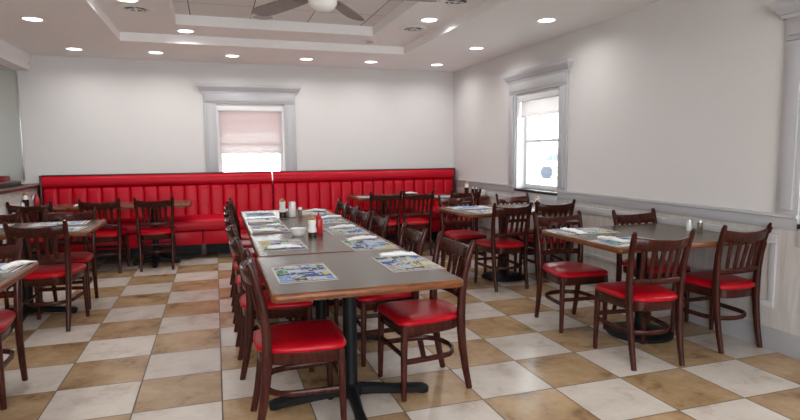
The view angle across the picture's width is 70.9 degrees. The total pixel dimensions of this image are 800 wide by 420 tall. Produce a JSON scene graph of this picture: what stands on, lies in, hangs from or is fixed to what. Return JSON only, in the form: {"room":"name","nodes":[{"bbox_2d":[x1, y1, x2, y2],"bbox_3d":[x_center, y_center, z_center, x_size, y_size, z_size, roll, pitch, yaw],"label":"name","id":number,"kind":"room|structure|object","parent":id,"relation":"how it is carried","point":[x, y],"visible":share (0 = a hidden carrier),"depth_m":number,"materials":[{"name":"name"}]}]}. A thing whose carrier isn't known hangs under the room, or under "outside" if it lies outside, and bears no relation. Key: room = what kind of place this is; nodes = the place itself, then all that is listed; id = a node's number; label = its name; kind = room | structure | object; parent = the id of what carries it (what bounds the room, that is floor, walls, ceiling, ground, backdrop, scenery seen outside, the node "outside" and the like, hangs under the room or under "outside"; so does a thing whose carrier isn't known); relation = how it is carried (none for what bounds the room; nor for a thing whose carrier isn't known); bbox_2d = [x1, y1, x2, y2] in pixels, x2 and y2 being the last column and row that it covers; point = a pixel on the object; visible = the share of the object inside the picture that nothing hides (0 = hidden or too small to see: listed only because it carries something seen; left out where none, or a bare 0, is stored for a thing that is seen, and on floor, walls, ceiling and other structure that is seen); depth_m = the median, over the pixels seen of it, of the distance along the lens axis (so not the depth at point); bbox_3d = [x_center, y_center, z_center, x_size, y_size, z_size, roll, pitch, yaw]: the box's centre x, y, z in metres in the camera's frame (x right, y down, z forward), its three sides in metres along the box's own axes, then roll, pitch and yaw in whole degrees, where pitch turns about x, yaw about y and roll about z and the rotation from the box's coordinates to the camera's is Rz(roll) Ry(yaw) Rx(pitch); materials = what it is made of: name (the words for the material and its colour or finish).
{"room":"restaurant","nodes":[
{"label":"restaurant","id":0,"kind":"room"},
{"bbox_2d":[0,181,44,259],"bbox_3d":[-4.394,0.228,6.290,0.365,1.055,1.810,-2,6,-18],"label":"wall partition","id":1,"kind":"structure","parent":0,"point":[11,192],"depth_m":6.37,"materials":[{"name":"white paint"}]},
{"bbox_2d":[3,67,24,182],"bbox_3d":[-4.455,-0.964,6.169,0.018,1.338,1.766,-2,6,-18],"label":"glass wall","id":2,"kind":"structure","parent":1,"relation":"on","point":[7,67],"depth_m":6.99,"materials":[{"name":"glass"}]},
{"bbox_2d":[0,55,453,256],"bbox_3d":[-2.990,-0.881,7.689,8.347,2.950,0.170,-2,6,-18],"label":"wall","id":3,"kind":"structure","parent":0,"point":[79,115],"depth_m":7.58,"materials":[{"name":"white paint"}]},
{"bbox_2d":[196,83,300,194],"bbox_3d":[-2.095,-0.975,7.929,1.390,1.533,0.256,-2,6,-18],"label":"window","id":4,"kind":"structure","parent":3,"relation":"in","point":[213,93],"depth_m":7.80,"materials":[{"name":"grey paint"}]},
{"bbox_2d":[217,105,281,153],"bbox_3d":[-2.095,-1.126,7.912,0.877,0.666,0.070,-2,6,-18],"label":"roller shade","id":5,"kind":"object","parent":4,"relation":"attached to","point":[243,129],"visible":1,"depth_m":7.91,"materials":[{"name":"fabric"}]},
{"bbox_2d":[308,220,316,232],"bbox_3d":[-0.640,0.116,4.096,0.066,0.090,0.066,-2,6,-18],"label":"label","id":6,"kind":"object","parent":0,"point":[312,223],"depth_m":4.07,"materials":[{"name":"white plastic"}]},
{"bbox_2d":[0,0,662,71],"bbox_3d":[-1.370,-1.617,2.346,8.177,0.300,10.800,-2,6,-18],"label":"ceiling","id":7,"kind":"structure","parent":0,"point":[221,28],"depth_m":6.02,"materials":[{"name":"white paint"}]},
{"bbox_2d":[0,39,30,69],"bbox_3d":[-4.483,-1.732,6.052,0.405,0.185,1.830,-2,6,-18],"label":"soffit","id":8,"kind":"object","parent":7,"relation":"attached to","point":[11,57],"depth_m":6.50,"materials":[{"name":"white paint"}]},
{"bbox_2d":[20,16,45,21],"bbox_3d":[-3.335,-1.731,5.104,0.200,0.008,0.200,-2,6,-18],"label":"recessed light","id":9,"kind":"object","parent":7,"relation":"in","point":[25,18],"visible":1,"depth_m":5.11,"materials":[{"name":"white glass"}]},
{"bbox_2d":[117,4,153,12],"bbox_3d":[-2.412,-1.832,5.133,0.304,0.019,0.304,-2,6,-18],"label":"ceiling vent","id":10,"kind":"object","parent":7,"relation":"in","point":[133,8],"visible":1,"depth_m":5.11,"materials":[{"name":"white metal"}]},
{"bbox_2d":[251,14,274,19],"bbox_3d":[-1.444,-2.030,5.919,0.250,0.013,0.250,-2,6,-18],"label":"ceiling speaker","id":11,"kind":"object","parent":7,"relation":"attached to","point":[254,16],"visible":0.83,"depth_m":5.91,"materials":[{"name":"white plastic"}]},
{"bbox_2d":[253,15,272,19],"bbox_3d":[-1.444,-2.025,5.920,0.214,0.004,0.214,-2,6,-18],"label":"grille","id":12,"kind":"object","parent":11,"relation":"attached to","point":[258,17],"depth_m":5.91,"materials":[{"name":"white metal"}]},
{"bbox_2d":[251,0,436,20],"bbox_3d":[-0.498,-1.537,3.594,1.550,0.527,1.382,-2,6,-18],"label":"ceiling fan","id":13,"kind":"object","parent":7,"relation":"hanging from","point":[322,6],"visible":1,"depth_m":3.89,"materials":[{"name":"brown metal"}]},
{"bbox_2d":[398,25,426,31],"bbox_3d":[0.135,-1.948,6.057,0.304,0.019,0.304,-2,6,-18],"label":"ceiling vent","id":14,"kind":"object","parent":7,"relation":"in","point":[410,28],"visible":1,"depth_m":6.04,"materials":[{"name":"white metal"}]},
{"bbox_2d":[419,17,438,22],"bbox_3d":[0.294,-1.914,5.669,0.200,0.008,0.200,-2,6,-18],"label":"recessed light","id":15,"kind":"object","parent":7,"relation":"in","point":[425,20],"visible":1,"depth_m":5.68,"materials":[{"name":"white glass"}]},
{"bbox_2d":[439,0,472,5],"bbox_3d":[0.494,-1.838,4.970,0.304,0.019,0.304,-2,6,-18],"label":"ceiling vent","id":16,"kind":"object","parent":7,"relation":"in","point":[442,2],"visible":1,"depth_m":4.99,"materials":[{"name":"white metal"}]},
{"bbox_2d":[536,18,556,22],"bbox_3d":[1.384,-1.790,5.311,0.200,0.008,0.200,-2,6,-18],"label":"recessed light","id":17,"kind":"object","parent":7,"relation":"in","point":[542,20],"visible":1,"depth_m":5.31,"materials":[{"name":"white glass"}]},
{"bbox_2d":[0,239,799,419],"bbox_3d":[-1.300,1.153,2.729,8.327,0.100,10.950,-2,6,-18],"label":"floor","id":18,"kind":"structure","parent":0,"point":[158,343],"depth_m":3.59,"materials":[{"name":"tile"}]},
{"bbox_2d":[0,209,22,308],"bbox_3d":[-3.611,0.456,4.925,0.433,0.878,0.497,-2,6,-18],"label":"dining chair","id":19,"kind":"object","parent":18,"relation":"on","point":[15,217],"visible":0.27,"depth_m":5.11,"materials":[{"name":"brown wood"}]},
{"bbox_2d":[0,238,27,409],"bbox_3d":[-2.393,0.631,3.144,0.433,0.878,0.497,-2,6,-18],"label":"dining chair","id":20,"kind":"object","parent":18,"relation":"on","point":[7,317],"visible":0.93,"depth_m":3.31,"materials":[{"name":"brown wood"}]},
{"bbox_2d":[0,262,38,291],"bbox_3d":[-2.481,0.733,2.725,1.115,0.755,0.840,-2,6,-18],"label":"dining table","id":21,"kind":"object","parent":18,"relation":"on","point":[7,279],"visible":0.78,"depth_m":2.90,"materials":[{"name":"brown laminate"}]},
{"bbox_2d":[0,263,28,272],"bbox_3d":[-2.284,0.319,3.029,0.440,0.001,0.285,-2,6,-16],"label":"placemat","id":22,"kind":"object","parent":21,"relation":"on","point":[1,264],"visible":0.54,"depth_m":3.04,"materials":[{"name":"paper"}]},
{"bbox_2d":[0,260,36,269],"bbox_3d":[-2.106,0.295,3.099,0.093,0.030,0.200,-1,6,-2],"label":"roll","id":23,"kind":"object","parent":22,"relation":"on","point":[17,263],"visible":1,"depth_m":3.07,"materials":[{"name":"white fabric"}]},
{"bbox_2d":[6,201,63,253],"bbox_3d":[-4.002,0.323,6.236,0.433,0.878,0.497,-2,6,-14],"label":"dining chair","id":24,"kind":"object","parent":18,"relation":"on","point":[23,209],"visible":0.2,"depth_m":6.02,"materials":[{"name":"brown wood"}]},
{"bbox_2d":[3,220,89,331],"bbox_3d":[-2.788,0.496,4.475,0.433,0.878,0.497,-2,6,-12],"label":"dining chair","id":25,"kind":"object","parent":18,"relation":"on","point":[50,272],"visible":0.84,"depth_m":4.33,"materials":[{"name":"brown wood"}]},
{"bbox_2d":[0,220,106,322],"bbox_3d":[-3.200,0.529,4.747,1.215,0.755,0.830,-2,6,-18],"label":"dining table","id":26,"kind":"object","parent":18,"relation":"on","point":[93,225],"visible":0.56,"depth_m":4.75,"materials":[{"name":"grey laminate"}]},
{"bbox_2d":[28,220,89,226],"bbox_3d":[-3.024,0.120,5.002,0.440,0.001,0.285,-3,6,-21],"label":"placemat","id":27,"kind":"object","parent":26,"relation":"on","point":[68,222],"visible":0.91,"depth_m":4.99,"materials":[{"name":"paper"}]},
{"bbox_2d":[48,204,76,250],"bbox_3d":[-4.120,0.332,6.714,0.547,0.754,0.600,-2,6,-18],"label":"dining table","id":28,"kind":"object","parent":18,"relation":"on","point":[56,207],"visible":0.21,"depth_m":6.60,"materials":[{"name":"brown laminate"}]},
{"bbox_2d":[40,207,98,313],"bbox_3d":[-3.003,0.433,5.092,0.433,0.878,0.497,-2,6,-18],"label":"dining chair","id":29,"kind":"object","parent":18,"relation":"on","point":[88,258],"visible":0.56,"depth_m":5.23,"materials":[{"name":"brown wood"}]},
{"bbox_2d":[77,198,129,272],"bbox_3d":[-3.444,0.283,6.574,0.433,0.878,0.497,-2,6,-15],"label":"dining chair","id":30,"kind":"object","parent":18,"relation":"on","point":[110,235],"visible":0.77,"depth_m":6.43,"materials":[{"name":"brown wood"}]},
{"bbox_2d":[69,200,191,267],"bbox_3d":[-3.259,0.302,6.935,1.315,0.754,0.634,-2,6,-18],"label":"dining table","id":31,"kind":"object","parent":18,"relation":"on","point":[156,258],"visible":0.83,"depth_m":6.92,"materials":[{"name":"brown laminate"}]},
{"bbox_2d":[133,196,176,271],"bbox_3d":[-2.918,0.262,6.740,0.433,0.878,0.497,-3,6,-20],"label":"dining chair","id":32,"kind":"object","parent":18,"relation":"on","point":[156,233],"visible":1,"depth_m":6.57,"materials":[{"name":"brown wood"}]},
{"bbox_2d":[39,171,272,259],"bbox_3d":[-3.090,0.080,7.350,2.825,1.109,0.568,-2,6,-18],"label":"banquette","id":33,"kind":"object","parent":18,"relation":"on","point":[200,227],"visible":0.63,"depth_m":7.36,"materials":[{"name":"red leather"}]},
{"bbox_2d":[49,213,245,236],"bbox_3d":[-3.052,0.183,7.289,2.795,0.173,0.410,-2,6,-18],"label":"seat cushion","id":34,"kind":"object","parent":33,"relation":"on","point":[184,223],"depth_m":7.25,"materials":[{"name":"red leather"}]},
{"bbox_2d":[224,201,252,286],"bbox_3d":[-1.524,0.355,5.732,0.497,0.878,0.433,-2,6,-18],"label":"dining chair","id":35,"kind":"object","parent":18,"relation":"on","point":[246,243],"visible":0.15,"depth_m":5.62,"materials":[{"name":"brown wood"}]},
{"bbox_2d":[229,197,249,239],"bbox_3d":[-1.651,0.303,6.245,0.497,0.878,0.433,-2,6,-18],"label":"dining chair","id":36,"kind":"object","parent":18,"relation":"on","point":[244,236],"visible":0.13,"depth_m":6.00,"materials":[{"name":"brown wood"}]},
{"bbox_2d":[223,206,256,305],"bbox_3d":[-1.368,0.406,5.228,0.497,0.878,0.433,-2,6,-18],"label":"dining chair","id":37,"kind":"object","parent":18,"relation":"on","point":[225,214],"visible":0.16,"depth_m":5.12,"materials":[{"name":"brown wood"}]},
{"bbox_2d":[224,211,287,323],"bbox_3d":[-1.200,0.458,4.718,0.497,0.878,0.433,-2,6,-18],"label":"dining chair","id":38,"kind":"object","parent":18,"relation":"on","point":[235,301],"visible":0.16,"depth_m":4.58,"materials":[{"name":"brown wood"}]},
{"bbox_2d":[226,218,298,346],"bbox_3d":[-1.022,0.512,4.179,0.497,0.878,0.433,-2,6,-18],"label":"dining chair","id":39,"kind":"object","parent":18,"relation":"on","point":[239,316],"visible":0.22,"depth_m":4.02,"materials":[{"name":"brown wood"}]},
{"bbox_2d":[228,229,313,379],"bbox_3d":[-0.824,0.572,3.594,0.497,0.878,0.433,-2,6,-18],"label":"dining chair","id":40,"kind":"object","parent":18,"relation":"on","point":[301,309],"visible":0.64,"depth_m":3.43,"materials":[{"name":"brown wood"}]},
{"bbox_2d":[240,208,336,222],"bbox_3d":[-1.129,0.411,5.720,0.908,0.755,0.887,-2,6,-18],"label":"dining table","id":41,"kind":"object","parent":18,"relation":"on","point":[276,212],"visible":0.16,"depth_m":5.50,"materials":[{"name":"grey laminate"}]},
{"bbox_2d":[244,211,275,216],"bbox_3d":[-1.419,0.038,5.671,0.285,0.001,0.440,-2,6,-18],"label":"placemat","id":42,"kind":"object","parent":41,"relation":"on","point":[271,213],"visible":0.71,"depth_m":5.59,"materials":[{"name":"paper"}]},
{"bbox_2d":[279,198,285,216],"bbox_3d":[-1.121,-0.024,5.361,0.066,0.184,0.066,-2,6,-18],"label":"syrup bottle","id":43,"kind":"object","parent":41,"relation":"on","point":[282,210],"visible":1,"depth_m":5.34,"materials":[{"name":"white plastic"}]},
{"bbox_2d":[289,201,295,216],"bbox_3d":[-1.029,-0.009,5.372,0.068,0.150,0.068,-2,6,-18],"label":"shaker","id":44,"kind":"object","parent":41,"relation":"on","point":[292,205],"visible":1,"depth_m":5.34,"materials":[{"name":"white glass"}]},
{"bbox_2d":[302,210,331,214],"bbox_3d":[-0.877,0.024,5.764,0.285,0.001,0.440,-2,6,-18],"label":"placemat","id":45,"kind":"object","parent":41,"relation":"on","point":[325,211],"visible":0.77,"depth_m":5.73,"materials":[{"name":"paper"}]},
{"bbox_2d":[239,248,346,419],"bbox_3d":[-0.544,0.647,2.850,0.497,0.878,0.433,-2,6,-17],"label":"dining chair","id":46,"kind":"object","parent":18,"relation":"on","point":[320,342],"visible":1,"depth_m":2.71,"materials":[{"name":"red leather"}]},
{"bbox_2d":[244,217,364,319],"bbox_3d":[-0.847,0.498,4.865,0.908,0.755,0.969,-2,6,-18],"label":"dining table","id":47,"kind":"object","parent":18,"relation":"on","point":[288,222],"visible":0.16,"depth_m":4.83,"materials":[{"name":"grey laminate"}]},
{"bbox_2d":[246,217,281,223],"bbox_3d":[-1.237,0.096,5.103,0.285,0.001,0.440,-2,6,-18],"label":"placemat","id":48,"kind":"object","parent":47,"relation":"on","point":[275,219],"visible":0.67,"depth_m":5.17,"materials":[{"name":"paper"}]},
{"bbox_2d":[250,225,289,232],"bbox_3d":[-1.056,0.151,4.554,0.285,0.001,0.440,-2,6,-18],"label":"placemat","id":49,"kind":"object","parent":47,"relation":"on","point":[283,228],"visible":0.77,"depth_m":4.62,"materials":[{"name":"paper"}]},
{"bbox_2d":[252,228,280,231],"bbox_3d":[-1.040,0.154,4.375,0.210,0.030,0.095,-3,6,-22],"label":"roll","id":50,"kind":"object","parent":49,"relation":"on","point":[263,229],"visible":1,"depth_m":4.35,"materials":[{"name":"white fabric"}]},
{"bbox_2d":[322,218,348,223],"bbox_3d":[-0.646,0.095,5.065,0.285,0.001,0.440,-2,6,-18],"label":"placemat","id":51,"kind":"object","parent":47,"relation":"on","point":[325,220],"visible":0.66,"depth_m":5.05,"materials":[{"name":"paper"}]},
{"bbox_2d":[249,229,401,364],"bbox_3d":[-0.551,0.590,3.952,0.908,0.755,0.947,-2,6,-18],"label":"dining table","id":52,"kind":"object","parent":18,"relation":"on","point":[325,242],"visible":0.38,"depth_m":3.93,"materials":[{"name":"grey laminate"}]},
{"bbox_2d":[258,239,308,251],"bbox_3d":[-0.786,0.232,3.752,0.285,0.001,0.440,-2,6,-18],"label":"placemat","id":53,"kind":"object","parent":52,"relation":"on","point":[263,244],"visible":0.84,"depth_m":3.80,"materials":[{"name":"paper"}]},
{"bbox_2d":[267,243,300,248],"bbox_3d":[-0.745,0.231,3.611,0.210,0.030,0.094,-3,6,-24],"label":"roll","id":54,"kind":"object","parent":53,"relation":"on","point":[283,245],"visible":1,"depth_m":3.59,"materials":[{"name":"white paper"}]},
{"bbox_2d":[289,227,305,235],"bbox_3d":[-0.756,0.163,4.168,0.124,0.054,0.124,-2,6,-18],"label":"bowl","id":55,"kind":"object","parent":52,"relation":"on","point":[296,231],"visible":1,"depth_m":4.13,"materials":[{"name":"white ceramic"}]},
{"bbox_2d":[308,215,316,236],"bbox_3d":[-0.640,0.116,4.096,0.066,0.159,0.066,-2,6,-18],"label":"syrup bottle","id":56,"kind":"object","parent":52,"relation":"on","point":[312,231],"visible":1,"depth_m":4.07,"materials":[{"name":"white plastic"}]},
{"bbox_2d":[316,212,322,233],"bbox_3d":[-0.614,0.098,4.240,0.062,0.166,0.062,-2,6,-18],"label":"ketchup bottle","id":57,"kind":"object","parent":52,"relation":"on","point":[319,222],"visible":0.84,"depth_m":4.22,"materials":[{"name":"red plastic"}]},
{"bbox_2d":[323,226,370,235],"bbox_3d":[-0.424,0.163,4.394,0.285,0.001,0.440,-2,6,-18],"label":"placemat","id":58,"kind":"object","parent":52,"relation":"on","point":[336,231],"visible":0.93,"depth_m":4.35,"materials":[{"name":"paper"}]},
{"bbox_2d":[329,224,355,228],"bbox_3d":[-0.469,0.130,4.560,0.210,0.030,0.097,-2,6,-14],"label":"roll","id":59,"kind":"object","parent":58,"relation":"on","point":[340,225],"visible":1,"depth_m":4.54,"materials":[{"name":"white fabric"}]},
{"bbox_2d":[342,238,397,250],"bbox_3d":[-0.209,0.229,3.741,0.285,0.001,0.440,-2,6,-18],"label":"placemat","id":60,"kind":"object","parent":52,"relation":"on","point":[367,244],"visible":0.99,"depth_m":3.73,"materials":[{"name":"paper"}]},
{"bbox_2d":[345,235,376,240],"bbox_3d":[-0.271,0.193,3.942,0.210,0.030,0.097,-2,6,-16],"label":"roll","id":61,"kind":"object","parent":60,"relation":"on","point":[360,237],"visible":1,"depth_m":3.92,"materials":[{"name":"white paper"}]},
{"bbox_2d":[335,198,349,216],"bbox_3d":[-0.779,0.335,5.870,0.497,0.878,0.433,-2,6,-18],"label":"dining chair","id":62,"kind":"object","parent":18,"relation":"on","point":[340,206],"visible":0.08,"depth_m":6.03,"materials":[{"name":"brown wood"}]},
{"bbox_2d":[343,202,357,221],"bbox_3d":[-0.648,0.382,5.410,0.497,0.878,0.433,-2,6,-18],"label":"dining chair","id":63,"kind":"object","parent":18,"relation":"on","point":[349,210],"visible":0.09,"depth_m":5.55,"materials":[{"name":"brown wood"}]},
{"bbox_2d":[326,210,389,325],"bbox_3d":[-0.348,0.467,4.566,0.497,0.878,0.433,-2,6,-18],"label":"dining chair","id":64,"kind":"object","parent":18,"relation":"on","point":[382,223],"visible":0.2,"depth_m":4.63,"materials":[{"name":"brown wood"}]},
{"bbox_2d":[256,248,462,419],"bbox_3d":[-0.265,0.682,3.046,0.913,0.755,0.954,-2,6,-18],"label":"dining table","id":65,"kind":"object","parent":18,"relation":"on","point":[358,274],"visible":0.79,"depth_m":2.93,"materials":[{"name":"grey laminate"}]},
{"bbox_2d":[270,263,338,283],"bbox_3d":[-0.499,0.320,2.883,0.285,0.001,0.440,-2,6,-18],"label":"placemat","id":66,"kind":"object","parent":65,"relation":"on","point":[310,272],"visible":1,"depth_m":2.85,"materials":[{"name":"paper"}]},
{"bbox_2d":[371,254,444,271],"bbox_3d":[0.033,0.291,3.119,0.285,0.001,0.440,-2,6,-18],"label":"placemat","id":67,"kind":"object","parent":65,"relation":"on","point":[417,262],"visible":0.93,"depth_m":3.09,"materials":[{"name":"paper"}]},
{"bbox_2d":[379,251,416,256],"bbox_3d":[-0.013,0.257,3.305,0.210,0.030,0.100,-3,6,-21],"label":"roll","id":68,"kind":"object","parent":67,"relation":"on","point":[394,253],"visible":1,"depth_m":3.29,"materials":[{"name":"white fabric"}]},
{"bbox_2d":[353,206,371,229],"bbox_3d":[-0.511,0.424,4.994,0.497,0.878,0.433,-2,6,-18],"label":"dining chair","id":69,"kind":"object","parent":18,"relation":"on","point":[359,215],"visible":0.18,"depth_m":5.10,"materials":[{"name":"brown wood"}]},
{"bbox_2d":[272,168,462,240],"bbox_3d":[-0.420,-0.032,8.220,2.759,1.109,0.568,-2,6,-18],"label":"banquette","id":70,"kind":"object","parent":18,"relation":"on","point":[309,189],"visible":0.57,"depth_m":8.22,"materials":[{"name":"red leather"}]},
{"bbox_2d":[329,205,459,222],"bbox_3d":[-0.409,0.072,8.150,2.726,0.173,0.410,-2,6,-18],"label":"seat cushion","id":71,"kind":"object","parent":70,"relation":"on","point":[436,214],"depth_m":8.24,"materials":[{"name":"red leather"}]},
{"bbox_2d":[347,193,403,246],"bbox_3d":[-0.189,0.170,7.968,1.010,0.754,0.610,-2,6,-18],"label":"dining table","id":72,"kind":"object","parent":18,"relation":"on","point":[353,197],"visible":0.17,"depth_m":7.90,"materials":[{"name":"brown laminate"}]},
{"bbox_2d":[363,191,402,244],"bbox_3d":[-0.234,0.177,7.348,0.433,0.878,0.497,-2,6,-18],"label":"dining chair","id":73,"kind":"object","parent":18,"relation":"on","point":[392,225],"visible":0.55,"depth_m":7.17,"materials":[{"name":"brown wood"}]},
{"bbox_2d":[356,221,427,366],"bbox_3d":[-0.088,0.543,3.808,0.497,0.878,0.433,-2,6,-18],"label":"dining chair","id":74,"kind":"object","parent":18,"relation":"on","point":[370,302],"visible":0.43,"depth_m":3.63,"materials":[{"name":"brown wood"}]},
{"bbox_2d":[395,190,434,255],"bbox_3d":[0.186,0.160,7.484,0.433,0.878,0.497,-2,6,-18],"label":"dining chair","id":75,"kind":"object","parent":18,"relation":"on","point":[413,223],"visible":0.75,"depth_m":7.31,"materials":[{"name":"brown wood"}]},
{"bbox_2d":[377,231,475,401],"bbox_3d":[0.150,0.593,3.310,0.497,0.878,0.433,-3,6,-22],"label":"dining chair","id":76,"kind":"object","parent":18,"relation":"on","point":[412,319],"visible":0.97,"depth_m":3.21,"materials":[{"name":"brown wood"}]},
{"bbox_2d":[440,189,480,251],"bbox_3d":[0.811,0.142,7.604,0.433,0.878,0.497,-2,6,-17],"label":"dining chair","id":77,"kind":"object","parent":18,"relation":"on","point":[477,195],"visible":0.34,"depth_m":7.42,"materials":[{"name":"brown wood"}]},
{"bbox_2d":[434,194,488,244],"bbox_3d":[0.778,0.169,7.901,0.755,0.754,0.620,-2,6,-18],"label":"dining table","id":78,"kind":"object","parent":18,"relation":"on","point":[484,196],"visible":0.07,"depth_m":7.67,"materials":[{"name":"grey laminate"}]},
{"bbox_2d":[438,194,486,272],"bbox_3d":[0.703,0.273,6.351,0.433,0.878,0.497,-2,6,-16],"label":"dining chair","id":79,"kind":"object","parent":18,"relation":"on","point":[463,236],"visible":0.72,"depth_m":6.41,"materials":[{"name":"brown wood"}]},
{"bbox_2d":[474,201,532,291],"bbox_3d":[1.035,0.340,5.678,0.433,0.878,0.497,-3,6,-19],"label":"dining chair","id":80,"kind":"object","parent":18,"relation":"on","point":[499,243],"visible":0.98,"depth_m":5.52,"materials":[{"name":"brown wood"}]},
{"bbox_2d":[438,203,569,281],"bbox_3d":[1.115,0.358,6.059,1.220,0.756,0.790,-2,6,-18],"label":"dining table","id":81,"kind":"object","parent":18,"relation":"on","point":[513,276],"visible":0.59,"depth_m":5.97,"materials":[{"name":"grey laminate"}]},
{"bbox_2d":[448,206,490,209],"bbox_3d":[0.760,-0.027,6.130,0.440,0.001,0.285,-2,6,-15],"label":"placemat","id":82,"kind":"object","parent":81,"relation":"on","point":[459,207],"visible":0.99,"depth_m":6.12,"materials":[{"name":"paper"}]},
{"bbox_2d":[495,192,545,271],"bbox_3d":[1.391,0.253,6.491,0.433,0.878,0.497,-2,6,-18],"label":"dining chair","id":83,"kind":"object","parent":18,"relation":"on","point":[519,199],"visible":0.33,"depth_m":6.61,"materials":[{"name":"brown wood"}]},
{"bbox_2d":[519,199,575,281],"bbox_3d":[1.537,0.311,5.925,0.433,0.878,0.497,-2,6,-12],"label":"dining chair","id":84,"kind":"object","parent":18,"relation":"on","point":[544,208],"visible":0.44,"depth_m":5.75,"materials":[{"name":"brown wood"}]},
{"bbox_2d":[533,210,607,332],"bbox_3d":[1.339,0.466,4.449,0.433,0.878,0.497,-2,6,-14],"label":"dining chair","id":85,"kind":"object","parent":18,"relation":"on","point":[565,273],"visible":0.88,"depth_m":4.51,"materials":[{"name":"brown wood"}]},
{"bbox_2d":[593,229,695,370],"bbox_3d":[1.581,0.542,3.689,0.433,0.878,0.497,-2,6,-12],"label":"dining chair","id":86,"kind":"object","parent":18,"relation":"on","point":[641,295],"visible":1,"depth_m":3.53,"materials":[{"name":"brown wood"}]},
{"bbox_2d":[541,223,751,343],"bbox_3d":[1.785,0.549,4.165,1.155,0.756,0.915,-2,6,-18],"label":"dining table","id":87,"kind":"object","parent":18,"relation":"on","point":[657,231],"visible":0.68,"depth_m":4.10,"materials":[{"name":"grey laminate"}]},
{"bbox_2d":[549,227,616,234],"bbox_3d":[1.395,0.160,4.285,0.440,0.001,0.285,-2,6,-14],"label":"placemat","id":88,"kind":"object","parent":87,"relation":"on","point":[594,230],"visible":0.8,"depth_m":4.26,"materials":[{"name":"paper"}]},
{"bbox_2d":[560,227,587,233],"bbox_3d":[1.290,0.152,4.216,0.100,0.030,0.210,-4,7,-30],"label":"roll","id":89,"kind":"object","parent":88,"relation":"on","point":[574,230],"visible":1,"depth_m":4.19,"materials":[{"name":"white fabric"}]},
{"bbox_2d":[589,237,654,246],"bbox_3d":[1.530,0.211,3.779,0.440,0.001,0.285,-3,6,-24],"label":"placemat","id":90,"kind":"object","parent":87,"relation":"on","point":[607,242],"visible":0.41,"depth_m":3.74,"materials":[{"name":"paper"}]},
{"bbox_2d":[597,236,629,242],"bbox_3d":[1.433,0.193,3.802,0.096,0.030,0.210,-5,7,-36],"label":"roll","id":91,"kind":"object","parent":90,"relation":"on","point":[610,238],"visible":0.99,"depth_m":3.78,"materials":[{"name":"white paper"}]},
{"bbox_2d":[612,208,690,322],"bbox_3d":[2.032,0.446,4.580,0.433,0.878,0.497,-2,6,-18],"label":"dining chair","id":92,"kind":"object","parent":18,"relation":"on","point":[644,218],"visible":0.42,"depth_m":4.64,"materials":[{"name":"brown wood"}]},
{"bbox_2d":[670,222,772,353],"bbox_3d":[2.262,0.506,3.984,0.433,0.878,0.497,-2,6,-18],"label":"dining chair","id":93,"kind":"object","parent":18,"relation":"on","point":[717,283],"visible":0.91,"depth_m":3.83,"materials":[{"name":"brown wood"}]},
{"bbox_2d":[453,0,799,336],"bbox_3d":[2.602,-0.519,3.768,0.176,2.950,10.800,-2,6,-18],"label":"wall","id":94,"kind":"structure","parent":0,"point":[680,101],"depth_m":4.65,"materials":[{"name":"white paint"}]},
{"bbox_2d":[457,188,510,231],"bbox_3d":[1.155,-0.009,7.976,0.022,0.510,1.640,-2,6,-18],"label":"trim","id":95,"kind":"structure","parent":94,"relation":"attached to","point":[482,222],"depth_m":7.78,"materials":[{"name":"grey paint"}]},
{"bbox_2d":[455,179,514,192],"bbox_3d":[1.131,-0.355,7.986,0.034,0.100,1.940,-2,6,-18],"label":"trim","id":96,"kind":"structure","parent":94,"relation":"attached to","point":[459,182],"depth_m":7.72,"materials":[{"name":"grey paint"}]},
{"bbox_2d":[515,200,553,228],"bbox_3d":[1.586,0.133,6.672,0.022,0.490,0.840,-2,6,-18],"label":"trim","id":97,"kind":"structure","parent":94,"relation":"attached to","point":[552,215],"depth_m":6.69,"materials":[{"name":"grey paint"}]},
{"bbox_2d":[502,58,573,204],"bbox_3d":[1.633,-0.864,6.571,0.256,1.563,1.395,-2,6,-18],"label":"window","id":98,"kind":"structure","parent":94,"relation":"in","point":[555,73],"depth_m":6.58,"materials":[{"name":"grey paint"}]},
{"bbox_2d":[518,89,558,117],"bbox_3d":[1.628,-1.231,6.532,0.070,0.261,0.882,-2,6,-18],"label":"roller shade","id":99,"kind":"object","parent":98,"relation":"attached to","point":[546,102],"visible":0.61,"depth_m":6.51,"materials":[{"name":"fabric"}]},
{"bbox_2d":[509,253,799,359],"bbox_3d":[2.525,0.877,3.884,0.022,0.150,10.800,-2,6,-18],"label":"baseboard","id":100,"kind":"structure","parent":94,"relation":"attached to","point":[778,341],"depth_m":3.99,"materials":[{"name":"grey paint"}]},
{"bbox_2d":[561,203,777,307],"bbox_3d":[2.151,0.296,4.959,0.022,0.510,2.463,-2,6,-18],"label":"trim","id":101,"kind":"structure","parent":94,"relation":"attached to","point":[700,259],"depth_m":4.34,"materials":[{"name":"grey paint"}]},
{"bbox_2d":[556,190,799,230],"bbox_3d":[2.149,-0.043,4.902,0.034,0.100,2.685,-2,6,-18],"label":"trim","id":102,"kind":"structure","parent":94,"relation":"attached to","point":[759,218],"depth_m":4.42,"materials":[{"name":"grey paint"}]},
{"bbox_2d":[769,0,799,246],"bbox_3d":[2.763,-0.508,3.148,0.256,1.583,1.390,-2,6,-18],"label":"window","id":103,"kind":"structure","parent":94,"relation":"in","point":[788,173],"depth_m":3.63,"materials":[{"name":"grey paint"}]},
{"label":"outside","id":104,"kind":"structure","parent":0,"visible":0},
{"bbox_2d":[529,167,556,185],"bbox_3d":[1.644,0.385,11.160,70.000,0.140,70.000,-2,6,-18],"label":"ground","id":105,"kind":"structure","parent":104,"point":[533,177],"depth_m":28.77,"materials":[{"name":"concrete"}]},
{"bbox_2d":[531,152,557,177],"bbox_3d":[9.264,-2.448,30.413,4.261,1.399,1.720,1,6,13],"label":"car","id":106,"kind":"object","parent":105,"relation":"on","point":[546,172],"visible":0.4,"depth_m":29.92,"materials":[{"name":"silver metal"}]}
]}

